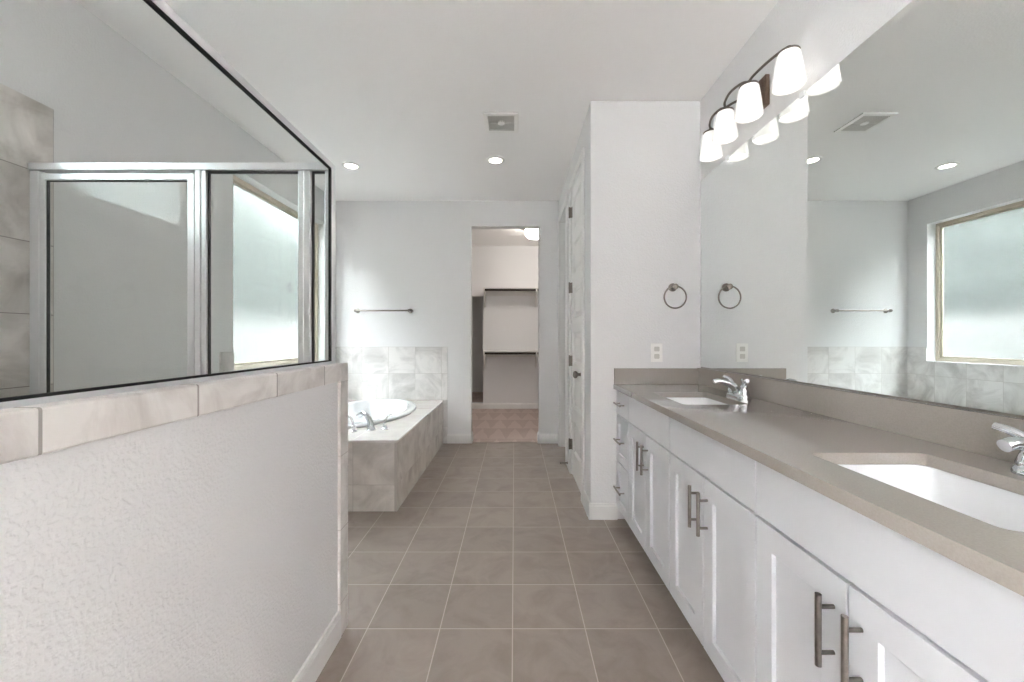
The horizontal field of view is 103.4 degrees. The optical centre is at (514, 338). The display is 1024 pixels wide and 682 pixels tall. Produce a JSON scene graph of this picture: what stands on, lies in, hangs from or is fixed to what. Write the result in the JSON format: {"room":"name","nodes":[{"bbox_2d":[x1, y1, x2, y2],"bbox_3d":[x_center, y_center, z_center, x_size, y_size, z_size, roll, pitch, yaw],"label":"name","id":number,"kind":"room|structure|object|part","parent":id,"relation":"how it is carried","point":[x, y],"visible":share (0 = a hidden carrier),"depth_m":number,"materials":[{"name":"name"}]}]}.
{"room":"bathroom","nodes":[
{"label":"bathroom","id":0,"kind":"room"},
{"bbox_2d":[0,83,53,397],"bbox_3d":[-1.982,0.109,0.302,0.075,2.150,2.805,0,0,0],"label":"wall","id":1,"kind":"structure","parent":0,"point":[26,124],"depth_m":1.58,"materials":[{"name":"tile"}]},
{"bbox_2d":[0,0,335,391],"bbox_3d":[-2.086,-0.186,1.734,0.148,2.740,5.667,0,0,0],"label":"wall","id":2,"kind":"structure","parent":0,"point":[120,248],"depth_m":2.09,"materials":[{"name":"white paint"}]},
{"bbox_2d":[233,175,317,370],"bbox_3d":[-2.134,-0.494,3.625,0.048,1.472,1.448,0,0,0],"label":"window","id":3,"kind":"structure","parent":2,"relation":"in","point":[265,229],"depth_m":3.46,"materials":[{"name":"white glass"}]},
{"bbox_2d":[0,382,337,681],"bbox_3d":[-0.765,0.649,0.280,0.130,1.070,2.760,0,0,0],"label":"wall","id":4,"kind":"structure","parent":0,"point":[203,548],"depth_m":0.85,"materials":[{"name":"white paint"}]},
{"bbox_2d":[0,363,340,464],"bbox_3d":[-0.772,0.107,0.280,0.145,0.013,2.760,0,0,0],"label":"trim","id":5,"kind":"structure","parent":4,"relation":"on","point":[188,384],"depth_m":0.75,"materials":[{"name":"tile"}]},
{"bbox_2d":[0,0,335,408],"bbox_3d":[-1.337,0.190,0.281,1.215,1.787,2.742,0,0,0],"label":"shower enclosure","id":6,"kind":"object","parent":5,"relation":"on","point":[197,176],"visible":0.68,"depth_m":1.62,"materials":[{"name":"metal"}]},
{"bbox_3d":[-1.592,0.199,1.627,0.620,1.720,0.022,0,0,0],"label":"shower door","id":7,"kind":"part","parent":6,"relation":"part of","materials":[{"name":"glass"}]},
{"bbox_3d":[-0.736,-0.293,0.258,0.006,0.758,2.691,0,0,0],"label":"glass panel","id":8,"kind":"part","parent":6,"relation":"part of","materials":[{"name":"clear glass"}]},
{"bbox_3d":[-1.343,-0.688,1.632,1.201,0.030,0.040,0,0,0],"label":"header rail","id":9,"kind":"part","parent":6,"relation":"part of","materials":[{"name":"metal"}]},
{"bbox_3d":[-1.257,0.205,1.631,0.042,1.757,0.034,0,0,0],"label":"post","id":10,"kind":"part","parent":6,"relation":"part of","materials":[{"name":"metal"}]},
{"bbox_3d":[-0.736,-0.691,0.279,0.014,0.024,2.738,0,0,0],"label":"header rail","id":11,"kind":"part","parent":6,"relation":"part of","materials":[{"name":"metal"}]},
{"bbox_3d":[-0.841,0.205,1.631,0.050,1.757,0.033,0,0,0],"label":"half wall post","id":12,"kind":"part","parent":6,"relation":"part of","materials":[{"name":"metal"}]},
{"bbox_3d":[-0.745,-0.294,1.630,0.031,0.770,0.036,0,0,0],"label":"corner post","id":13,"kind":"part","parent":6,"relation":"part of","materials":[{"name":"metal"}]},
{"bbox_2d":[292,611,340,681],"bbox_3d":[-0.693,1.131,0.250,0.014,0.105,2.700,0,0,0],"label":"baseboard","id":14,"kind":"structure","parent":4,"relation":"attached to","point":[317,659],"depth_m":1.44,"materials":[{"name":"white wood"}]},
{"bbox_2d":[338,364,347,635],"bbox_3d":[-0.767,0.642,1.636,0.156,1.083,0.072,0,0,0],"label":"trim","id":15,"kind":"structure","parent":4,"relation":"attached to","point":[343,384],"depth_m":1.63,"materials":[{"name":"paint"}]},
{"bbox_2d":[339,363,347,381],"bbox_3d":[-0.695,0.136,1.636,0.010,0.070,0.072,0,0,0],"label":"trim","id":16,"kind":"structure","parent":4,"relation":"attached to","point":[342,365],"depth_m":1.62,"materials":[{"name":"tile"}]},
{"bbox_2d":[76,0,778,245],"bbox_3d":[0.020,-1.606,3.640,4.360,0.100,9.720,0,0,0],"label":"ceiling","id":17,"kind":"structure","parent":0,"point":[400,91],"depth_m":2.35,"materials":[{"name":"white paint"}]},
{"bbox_2d":[341,162,360,169],"bbox_3d":[-1.470,-1.551,3.635,0.160,0.009,0.160,0,0,0],"label":"recessed light","id":18,"kind":"object","parent":17,"relation":"in","point":[348,165],"visible":1,"depth_m":3.63,"materials":[{"name":"white"}]},
{"bbox_2d":[486,156,504,164],"bbox_3d":[-0.166,-1.551,3.523,0.160,0.009,0.160,0,0,0],"label":"recessed light","id":19,"kind":"object","parent":17,"relation":"in","point":[495,160],"visible":1,"depth_m":3.52,"materials":[{"name":"white"}]},
{"bbox_2d":[483,112,517,132],"bbox_3d":[-0.095,-1.547,2.905,0.244,0.016,0.260,0,0,0],"label":"ceiling vent","id":20,"kind":"object","parent":17,"relation":"in","point":[494,122],"visible":1,"depth_m":2.89,"materials":[{"name":"white plastic"}]},
{"bbox_2d":[488,116,513,130],"bbox_3d":[-0.094,-1.550,2.902,0.186,0.011,0.205,0,0,0],"label":"grille","id":21,"kind":"object","parent":20,"relation":"attached to","point":[495,123],"depth_m":2.90,"materials":[{"name":"grey metal"}]},
{"bbox_2d":[521,229,537,239],"bbox_3d":[0.300,-1.470,5.600,0.500,0.171,0.500,0,0,0],"label":"closet light","id":22,"kind":"object","parent":17,"relation":"attached to","point":[530,233],"visible":0.43,"depth_m":5.51,"materials":[{"name":"white glass"}]},
{"bbox_2d":[336,201,558,442],"bbox_3d":[0.020,-0.186,4.623,4.360,2.740,0.128,0,0,0],"label":"wall","id":23,"kind":"structure","parent":0,"point":[416,256],"depth_m":4.57,"materials":[{"name":"white paint"}]},
{"bbox_2d":[354,309,412,312],"bbox_3d":[-1.472,-0.311,4.527,0.647,0.052,0.080,0,0,0],"label":"towel bar","id":24,"kind":"object","parent":23,"relation":"attached to","point":[355,310],"visible":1,"depth_m":4.50,"materials":[{"name":"silver metal"}]},
{"bbox_2d":[447,431,472,443],"bbox_3d":[-0.618,1.131,4.620,0.279,0.105,0.134,0,0,0],"label":"baseboard","id":25,"kind":"structure","parent":23,"relation":"attached to","point":[451,438],"depth_m":4.55,"materials":[{"name":"white wood"}]},
{"bbox_2d":[537,432,557,443],"bbox_3d":[0.382,1.131,4.620,0.237,0.105,0.134,0,0,0],"label":"baseboard","id":26,"kind":"structure","parent":23,"relation":"attached to","point":[541,438],"depth_m":4.55,"materials":[{"name":"white wood"}]},
{"bbox_2d":[472,297,482,387],"bbox_3d":[-0.550,-0.236,8.240,2.300,2.640,0.120,0,0,0],"label":"wall","id":27,"kind":"structure","parent":0,"point":[477,302],"depth_m":8.18,"materials":[{"name":"white paint"}]},
{"bbox_2d":[472,388,482,391],"bbox_3d":[-1.025,1.041,8.173,1.350,0.085,0.014,0,0,0],"label":"baseboard","id":28,"kind":"structure","parent":27,"relation":"attached to","point":[473,389],"depth_m":8.17,"materials":[{"name":"white wood"}]},
{"bbox_2d":[472,392,482,401],"bbox_3d":[-0.550,1.184,7.640,2.300,0.200,1.520,0,0,0],"label":"floor","id":29,"kind":"structure","parent":0,"point":[476,396],"depth_m":7.48,"materials":[{"name":"carpet"}]},
{"bbox_2d":[472,246,537,402],"bbox_3d":[-0.450,-0.186,6.830,2.500,2.740,0.100,0,0,0],"label":"wall","id":30,"kind":"structure","parent":0,"point":[509,322],"depth_m":6.78,"materials":[{"name":"white paint"}]},
{"bbox_2d":[472,403,537,408],"bbox_3d":[-0.490,1.134,6.773,2.420,0.100,0.014,0,0,0],"label":"baseboard","id":31,"kind":"structure","parent":30,"relation":"attached to","point":[474,405],"depth_m":6.76,"materials":[{"name":"white wood"}]},
{"bbox_2d":[483,287,537,306],"bbox_3d":[0.108,-0.671,6.620,1.221,0.300,0.319,0,0,0],"label":"closet shelf","id":32,"kind":"object","parent":30,"relation":"attached to","point":[488,291],"visible":0.68,"depth_m":6.70,"materials":[{"name":"white wood"}]},
{"bbox_3d":[0.115,-0.781,6.490,1.209,0.035,0.036,0,0,0],"label":"hanging rod","id":33,"kind":"part","parent":32,"relation":"part of","materials":[{"name":"black metal"}]},
{"bbox_2d":[483,350,537,367],"bbox_3d":[0.108,0.349,6.620,1.221,0.300,0.319,0,0,0],"label":"closet shelf","id":34,"kind":"object","parent":30,"relation":"attached to","point":[486,353],"visible":0.69,"depth_m":6.69,"materials":[{"name":"white wood"}]},
{"bbox_3d":[0.115,0.239,6.490,1.209,0.035,0.036,0,0,0],"label":"hanging rod","id":35,"kind":"part","parent":34,"relation":"part of","materials":[{"name":"metal"}]},
{"bbox_2d":[316,409,723,681],"bbox_3d":[0.020,1.231,2.840,4.360,0.106,7.880,0,0,0],"label":"floor","id":36,"kind":"structure","parent":0,"point":[493,566],"depth_m":1.94,"materials":[{"name":"tile"}]},
{"bbox_2d":[348,400,443,510],"bbox_3d":[-1.404,0.940,3.658,1.212,0.487,1.799,0,0,0],"label":"tub deck","id":37,"kind":"object","parent":36,"relation":"on","point":[384,466],"visible":0.36,"depth_m":2.81,"materials":[{"name":"tile"}]},
{"bbox_2d":[348,411,392,432],"bbox_3d":[-1.102,0.630,3.063,0.301,0.133,0.174,0,0,10],"label":"tub faucet","id":38,"kind":"object","parent":37,"relation":"on","point":[370,424],"visible":1,"depth_m":3.07,"materials":[{"name":"silver metal"}]},
{"bbox_3d":[-1.219,0.636,3.020,0.082,0.121,0.054,0,0,0],"label":"handle","id":39,"kind":"part","parent":38,"relation":"part of","materials":[{"name":"silver metal"}]},
{"bbox_3d":[-1.146,0.630,3.105,0.203,0.133,0.070,0,0,32],"label":"spout","id":40,"kind":"part","parent":38,"relation":"part of","materials":[{"name":"silver metal"}]},
{"bbox_3d":[-0.981,0.636,3.100,0.082,0.121,0.054,0,0,0],"label":"handle","id":41,"kind":"part","parent":38,"relation":"part of","materials":[{"name":"silver metal"}]},
{"bbox_3d":[-1.416,0.948,2.773,1.188,0.472,0.017,0,0,0],"label":"panel","id":42,"kind":"part","parent":37,"relation":"part of","materials":[{"name":"tile"}]},
{"bbox_2d":[348,398,415,428],"bbox_3d":[-1.410,0.875,3.800,0.910,0.418,1.450,0,0,0],"label":"bathtub","id":43,"kind":"object","parent":37,"relation":"in","point":[378,409],"visible":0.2,"depth_m":4.32,"materials":[{"name":"ceramic"}]},
{"bbox_3d":[-0.814,0.948,3.661,0.017,0.472,1.792,0,0,0],"label":"skirt panel","id":44,"kind":"part","parent":37,"relation":"part of","materials":[{"name":"tile"}]},
{"bbox_2d":[613,391,630,524],"bbox_3d":[0.922,0.757,2.507,0.587,0.854,0.281,0,0,0],"label":"base cabinet","id":45,"kind":"object","parent":36,"relation":"on","point":[622,489],"visible":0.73,"depth_m":2.50,"materials":[{"name":"white wood"}]},
{"bbox_3d":[0.648,0.944,2.507,0.039,0.012,0.140,0,0,0],"label":"pull handle","id":46,"kind":"part","parent":45,"relation":"part of","materials":[{"name":"silver metal"}]},
{"bbox_3d":[0.677,0.944,2.507,0.019,0.298,0.275,0,0,0],"label":"drawer","id":47,"kind":"part","parent":45,"relation":"part of","materials":[{"name":"white wood"}]},
{"bbox_3d":[0.677,0.409,2.507,0.019,0.149,0.275,0,0,0],"label":"drawer","id":48,"kind":"part","parent":45,"relation":"part of","materials":[{"name":"white wood"}]},
{"bbox_3d":[0.677,0.639,2.507,0.019,0.293,0.275,0,0,0],"label":"drawer","id":49,"kind":"part","parent":45,"relation":"part of","materials":[{"name":"white wood"}]},
{"bbox_2d":[629,397,671,590],"bbox_3d":[0.922,0.757,2.056,0.587,0.854,0.622,0,0,0],"label":"vanity cabinet","id":50,"kind":"object","parent":36,"relation":"on","point":[649,429],"visible":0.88,"depth_m":1.99,"materials":[{"name":"white wood"}]},
{"bbox_3d":[0.677,0.793,2.212,0.019,0.600,0.305,0,0,0],"label":"door","id":51,"kind":"part","parent":50,"relation":"part of","materials":[{"name":"white wood"}]},
{"bbox_3d":[0.648,0.609,2.090,0.038,0.150,0.012,0,0,0],"label":"pull handle","id":52,"kind":"part","parent":50,"relation":"part of","materials":[{"name":"silver metal"}]},
{"bbox_3d":[0.648,0.609,2.022,0.038,0.150,0.012,0,0,0],"label":"pull handle","id":53,"kind":"part","parent":50,"relation":"part of","materials":[{"name":"silver metal"}]},
{"bbox_3d":[0.677,0.793,1.901,0.019,0.600,0.305,0,0,0],"label":"door","id":54,"kind":"part","parent":50,"relation":"part of","materials":[{"name":"white wood"}]},
{"bbox_2d":[670,418,760,681],"bbox_3d":[0.922,0.757,1.432,0.587,0.854,0.626,0,0,0],"label":"vanity cabinet","id":55,"kind":"object","parent":36,"relation":"on","point":[713,485],"visible":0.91,"depth_m":1.36,"materials":[{"name":"white wood"}]},
{"bbox_3d":[0.677,0.793,1.589,0.019,0.600,0.307,0,0,0],"label":"door","id":56,"kind":"part","parent":55,"relation":"part of","materials":[{"name":"white wood"}]},
{"bbox_3d":[0.648,0.609,1.466,0.038,0.150,0.012,0,0,0],"label":"pull handle","id":57,"kind":"part","parent":55,"relation":"part of","materials":[{"name":"silver metal"}]},
{"bbox_3d":[0.648,0.609,1.398,0.038,0.150,0.012,0,0,0],"label":"pull handle","id":58,"kind":"part","parent":55,"relation":"part of","materials":[{"name":"silver metal"}]},
{"bbox_3d":[0.677,0.793,1.276,0.019,0.600,0.307,0,0,0],"label":"door","id":59,"kind":"part","parent":55,"relation":"part of","materials":[{"name":"white wood"}]},
{"bbox_2d":[613,384,1023,596],"bbox_3d":[0.932,0.314,1.572,0.569,0.030,2.154,0,0,0],"label":"countertop","id":60,"kind":"structure","parent":55,"relation":"on","point":[806,447],"depth_m":1.02,"materials":[{"name":"stone"}]},
{"bbox_2d":[666,397,727,404],"bbox_3d":[0.918,0.404,2.040,0.332,0.148,0.466,0,0,0],"label":"sink","id":61,"kind":"object","parent":60,"relation":"in","point":[683,400],"visible":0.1,"depth_m":2.25,"materials":[{"name":"ceramic"}]},
{"bbox_2d":[712,375,750,399],"bbox_3d":[1.113,0.246,2.043,0.170,0.105,0.170,0,0,43],"label":"sink faucet","id":62,"kind":"object","parent":60,"relation":"on","point":[734,390],"visible":1,"depth_m":2.02,"materials":[{"name":"silver metal"}]},
{"bbox_3d":[1.077,0.246,2.040,0.150,0.088,0.048,0,0,0],"label":"spout","id":63,"kind":"part","parent":62,"relation":"part of","materials":[{"name":"silver metal"}]},
{"bbox_3d":[1.130,0.238,2.109,0.050,0.089,0.084,0,0,0],"label":"lever handle","id":64,"kind":"part","parent":62,"relation":"part of","materials":[{"name":"silver metal"}]},
{"bbox_3d":[1.130,0.238,1.971,0.050,0.089,0.084,0,0,0],"label":"lever handle","id":65,"kind":"part","parent":62,"relation":"part of","materials":[{"name":"silver metal"}]},
{"bbox_2d":[837,464,1023,531],"bbox_3d":[0.918,0.404,0.840,0.332,0.148,0.466,0,0,0],"label":"sink","id":66,"kind":"object","parent":60,"relation":"in","point":[992,505],"visible":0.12,"depth_m":0.97,"materials":[{"name":"ceramic"}]},
{"bbox_2d":[991,422,1023,475],"bbox_3d":[1.113,0.246,0.833,0.170,0.105,0.170,0,0,43],"label":"sink faucet","id":67,"kind":"object","parent":60,"relation":"on","point":[1016,441],"visible":1,"depth_m":0.88,"materials":[{"name":"silver metal"}]},
{"bbox_3d":[1.077,0.246,0.830,0.150,0.088,0.048,0,0,0],"label":"spout","id":68,"kind":"part","parent":67,"relation":"part of","materials":[{"name":"silver metal"}]},
{"bbox_2d":[757,462,1023,681],"bbox_3d":[0.922,0.757,0.811,0.587,0.854,0.616,0,0,0],"label":"vanity cabinet","id":69,"kind":"object","parent":36,"relation":"on","point":[843,595],"visible":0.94,"depth_m":0.78,"materials":[{"name":"white wood"}]},
{"bbox_3d":[0.677,0.793,0.965,0.019,0.600,0.302,0,0,0],"label":"door","id":70,"kind":"part","parent":69,"relation":"part of","materials":[{"name":"white wood"}]},
{"bbox_3d":[0.648,0.609,0.845,0.038,0.150,0.012,0,0,0],"label":"pull handle","id":71,"kind":"part","parent":69,"relation":"part of","materials":[{"name":"silver metal"}]},
{"bbox_3d":[0.648,0.609,0.777,0.038,0.150,0.012,0,0,0],"label":"pull handle","id":72,"kind":"part","parent":69,"relation":"part of","materials":[{"name":"silver metal"}]},
{"bbox_3d":[0.677,0.793,0.657,0.019,0.600,0.302,0,0,0],"label":"door","id":73,"kind":"part","parent":69,"relation":"part of","materials":[{"name":"white wood"}]},
{"bbox_2d":[559,111,587,495],"bbox_3d":[0.557,-0.186,3.666,0.115,2.740,1.802,0,0,0],"label":"wall","id":74,"kind":"structure","parent":0,"point":[583,138],"depth_m":2.85,"materials":[{"name":"white paint"}]},
{"bbox_2d":[558,194,567,464],"bbox_3d":[0.491,-0.081,4.130,0.017,2.530,0.730,0,0,0],"label":"trim","id":75,"kind":"structure","parent":74,"relation":"attached to","point":[565,203],"depth_m":3.83,"materials":[{"name":"white wood"}]},
{"bbox_2d":[560,168,580,446],"bbox_3d":[0.557,-0.052,3.683,0.115,2.472,1.475,0,0,0],"label":"trim","id":76,"kind":"structure","parent":74,"relation":"attached to","point":[562,223],"depth_m":4.41,"materials":[{"name":"white wood"}]},
{"bbox_2d":[569,171,580,492],"bbox_3d":[0.485,-0.052,3.242,0.103,2.448,0.570,0,0,0],"label":"door","id":77,"kind":"structure","parent":74,"relation":"in","point":[575,210],"depth_m":3.30,"materials":[{"name":"white wood"}]},
{"bbox_3d":[0.468,0.269,3.007,0.068,0.060,0.060,0,0,0],"label":"knob","id":78,"kind":"part","parent":77,"relation":"part of","materials":[{"name":"silver metal"}]},
{"bbox_2d":[569,147,584,503],"bbox_3d":[0.491,-0.090,3.237,0.017,2.547,0.735,0,0,0],"label":"trim","id":79,"kind":"structure","parent":74,"relation":"attached to","point":[581,161],"depth_m":2.91,"materials":[{"name":"white wood"}]},
{"bbox_2d":[583,490,590,518],"bbox_3d":[0.493,1.131,2.760,0.014,0.105,0.220,0,0,0],"label":"baseboard","id":80,"kind":"structure","parent":74,"relation":"attached to","point":[586,501],"depth_m":2.75,"materials":[{"name":"white wood"}]},
{"bbox_2d":[588,101,699,518],"bbox_3d":[0.919,-0.186,2.708,0.838,2.740,0.115,0,0,0],"label":"wall","id":81,"kind":"structure","parent":0,"point":[644,156],"depth_m":2.65,"materials":[{"name":"white paint"}]},
{"bbox_2d":[589,503,616,519],"bbox_3d":[0.579,1.131,2.643,0.186,0.105,0.014,0,0,0],"label":"baseboard","id":82,"kind":"structure","parent":81,"relation":"attached to","point":[597,511],"depth_m":2.64,"materials":[{"name":"white wood"}]},
{"bbox_2d":[614,368,697,383],"bbox_3d":[0.925,0.247,2.639,0.546,0.104,0.019,0,0,0],"label":"side splash","id":83,"kind":"object","parent":81,"relation":"attached to","point":[621,375],"visible":1,"depth_m":2.63,"materials":[{"name":"stone"}]},
{"bbox_2d":[651,343,662,361],"bbox_3d":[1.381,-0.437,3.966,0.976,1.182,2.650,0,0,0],"label":"wall outlet","id":84,"kind":"object","parent":81,"relation":"attached to","point":[656,348],"visible":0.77,"depth_m":2.64,"materials":[{"name":"white plastic"}]},
{"bbox_2d":[664,283,686,308],"bbox_3d":[1.036,-0.276,2.620,0.152,0.171,0.060,0,0,0],"label":"towel ring","id":85,"kind":"object","parent":81,"relation":"attached to","point":[672,287],"visible":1,"depth_m":2.60,"materials":[{"name":"silver metal"}]},
{"bbox_3d":[1.036,-0.334,2.620,0.054,0.054,0.060,0,0,0],"label":"mounting post","id":86,"kind":"part","parent":85,"relation":"part of","materials":[{"name":"silver metal"}]},
{"bbox_2d":[700,0,1015,417],"bbox_3d":[1.278,-0.186,0.775,0.120,2.740,3.750,0,0,0],"label":"wall","id":87,"kind":"structure","parent":0,"point":[826,32],"depth_m":1.77,"materials":[{"name":"white paint"}]},
{"bbox_2d":[700,45,805,161],"bbox_3d":[1.131,-1.153,2.007,0.172,0.217,0.775,0,0,0],"label":"vanity light","id":88,"kind":"object","parent":87,"relation":"attached to","point":[789,76],"visible":1,"depth_m":1.89,"materials":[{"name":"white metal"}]},
{"bbox_3d":[1.135,-1.115,2.335,0.120,0.142,0.120,0,0,0],"label":"lamp shade","id":89,"kind":"part","parent":88,"relation":"part of","materials":[{"name":"white glass"}]},
{"bbox_3d":[1.105,-1.115,2.120,0.120,0.142,0.120,0,0,0],"label":"lamp shade","id":90,"kind":"part","parent":88,"relation":"part of","materials":[{"name":"white glass"}]},
{"bbox_3d":[1.131,-1.208,2.008,0.124,0.048,0.661,0,0,0],"label":"arm","id":91,"kind":"part","parent":88,"relation":"part of","materials":[{"name":"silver metal"}]},
{"bbox_3d":[1.105,-1.115,1.905,0.120,0.142,0.120,0,0,0],"label":"lamp shade","id":92,"kind":"part","parent":88,"relation":"part of","materials":[{"name":"white glass"}]},
{"bbox_3d":[1.140,-1.115,1.680,0.120,0.142,0.120,0,0,0],"label":"lamp shade","id":93,"kind":"part","parent":88,"relation":"part of","materials":[{"name":"white glass"}]},
{"bbox_2d":[698,368,1023,462],"bbox_3d":[1.208,0.245,1.572,0.019,0.107,2.154,0,0,0],"label":"backsplash","id":94,"kind":"structure","parent":87,"relation":"attached to","point":[967,430],"depth_m":1.28,"materials":[{"name":"stone"}]},
{"bbox_2d":[701,0,1023,418],"bbox_3d":[1.212,-0.424,1.558,0.012,1.229,2.127,0,0,0],"label":"wall mirror","id":95,"kind":"object","parent":87,"relation":"attached to","point":[868,238],"visible":1,"depth_m":1.31,"materials":[{"name":"silver mirror"}]}
]}

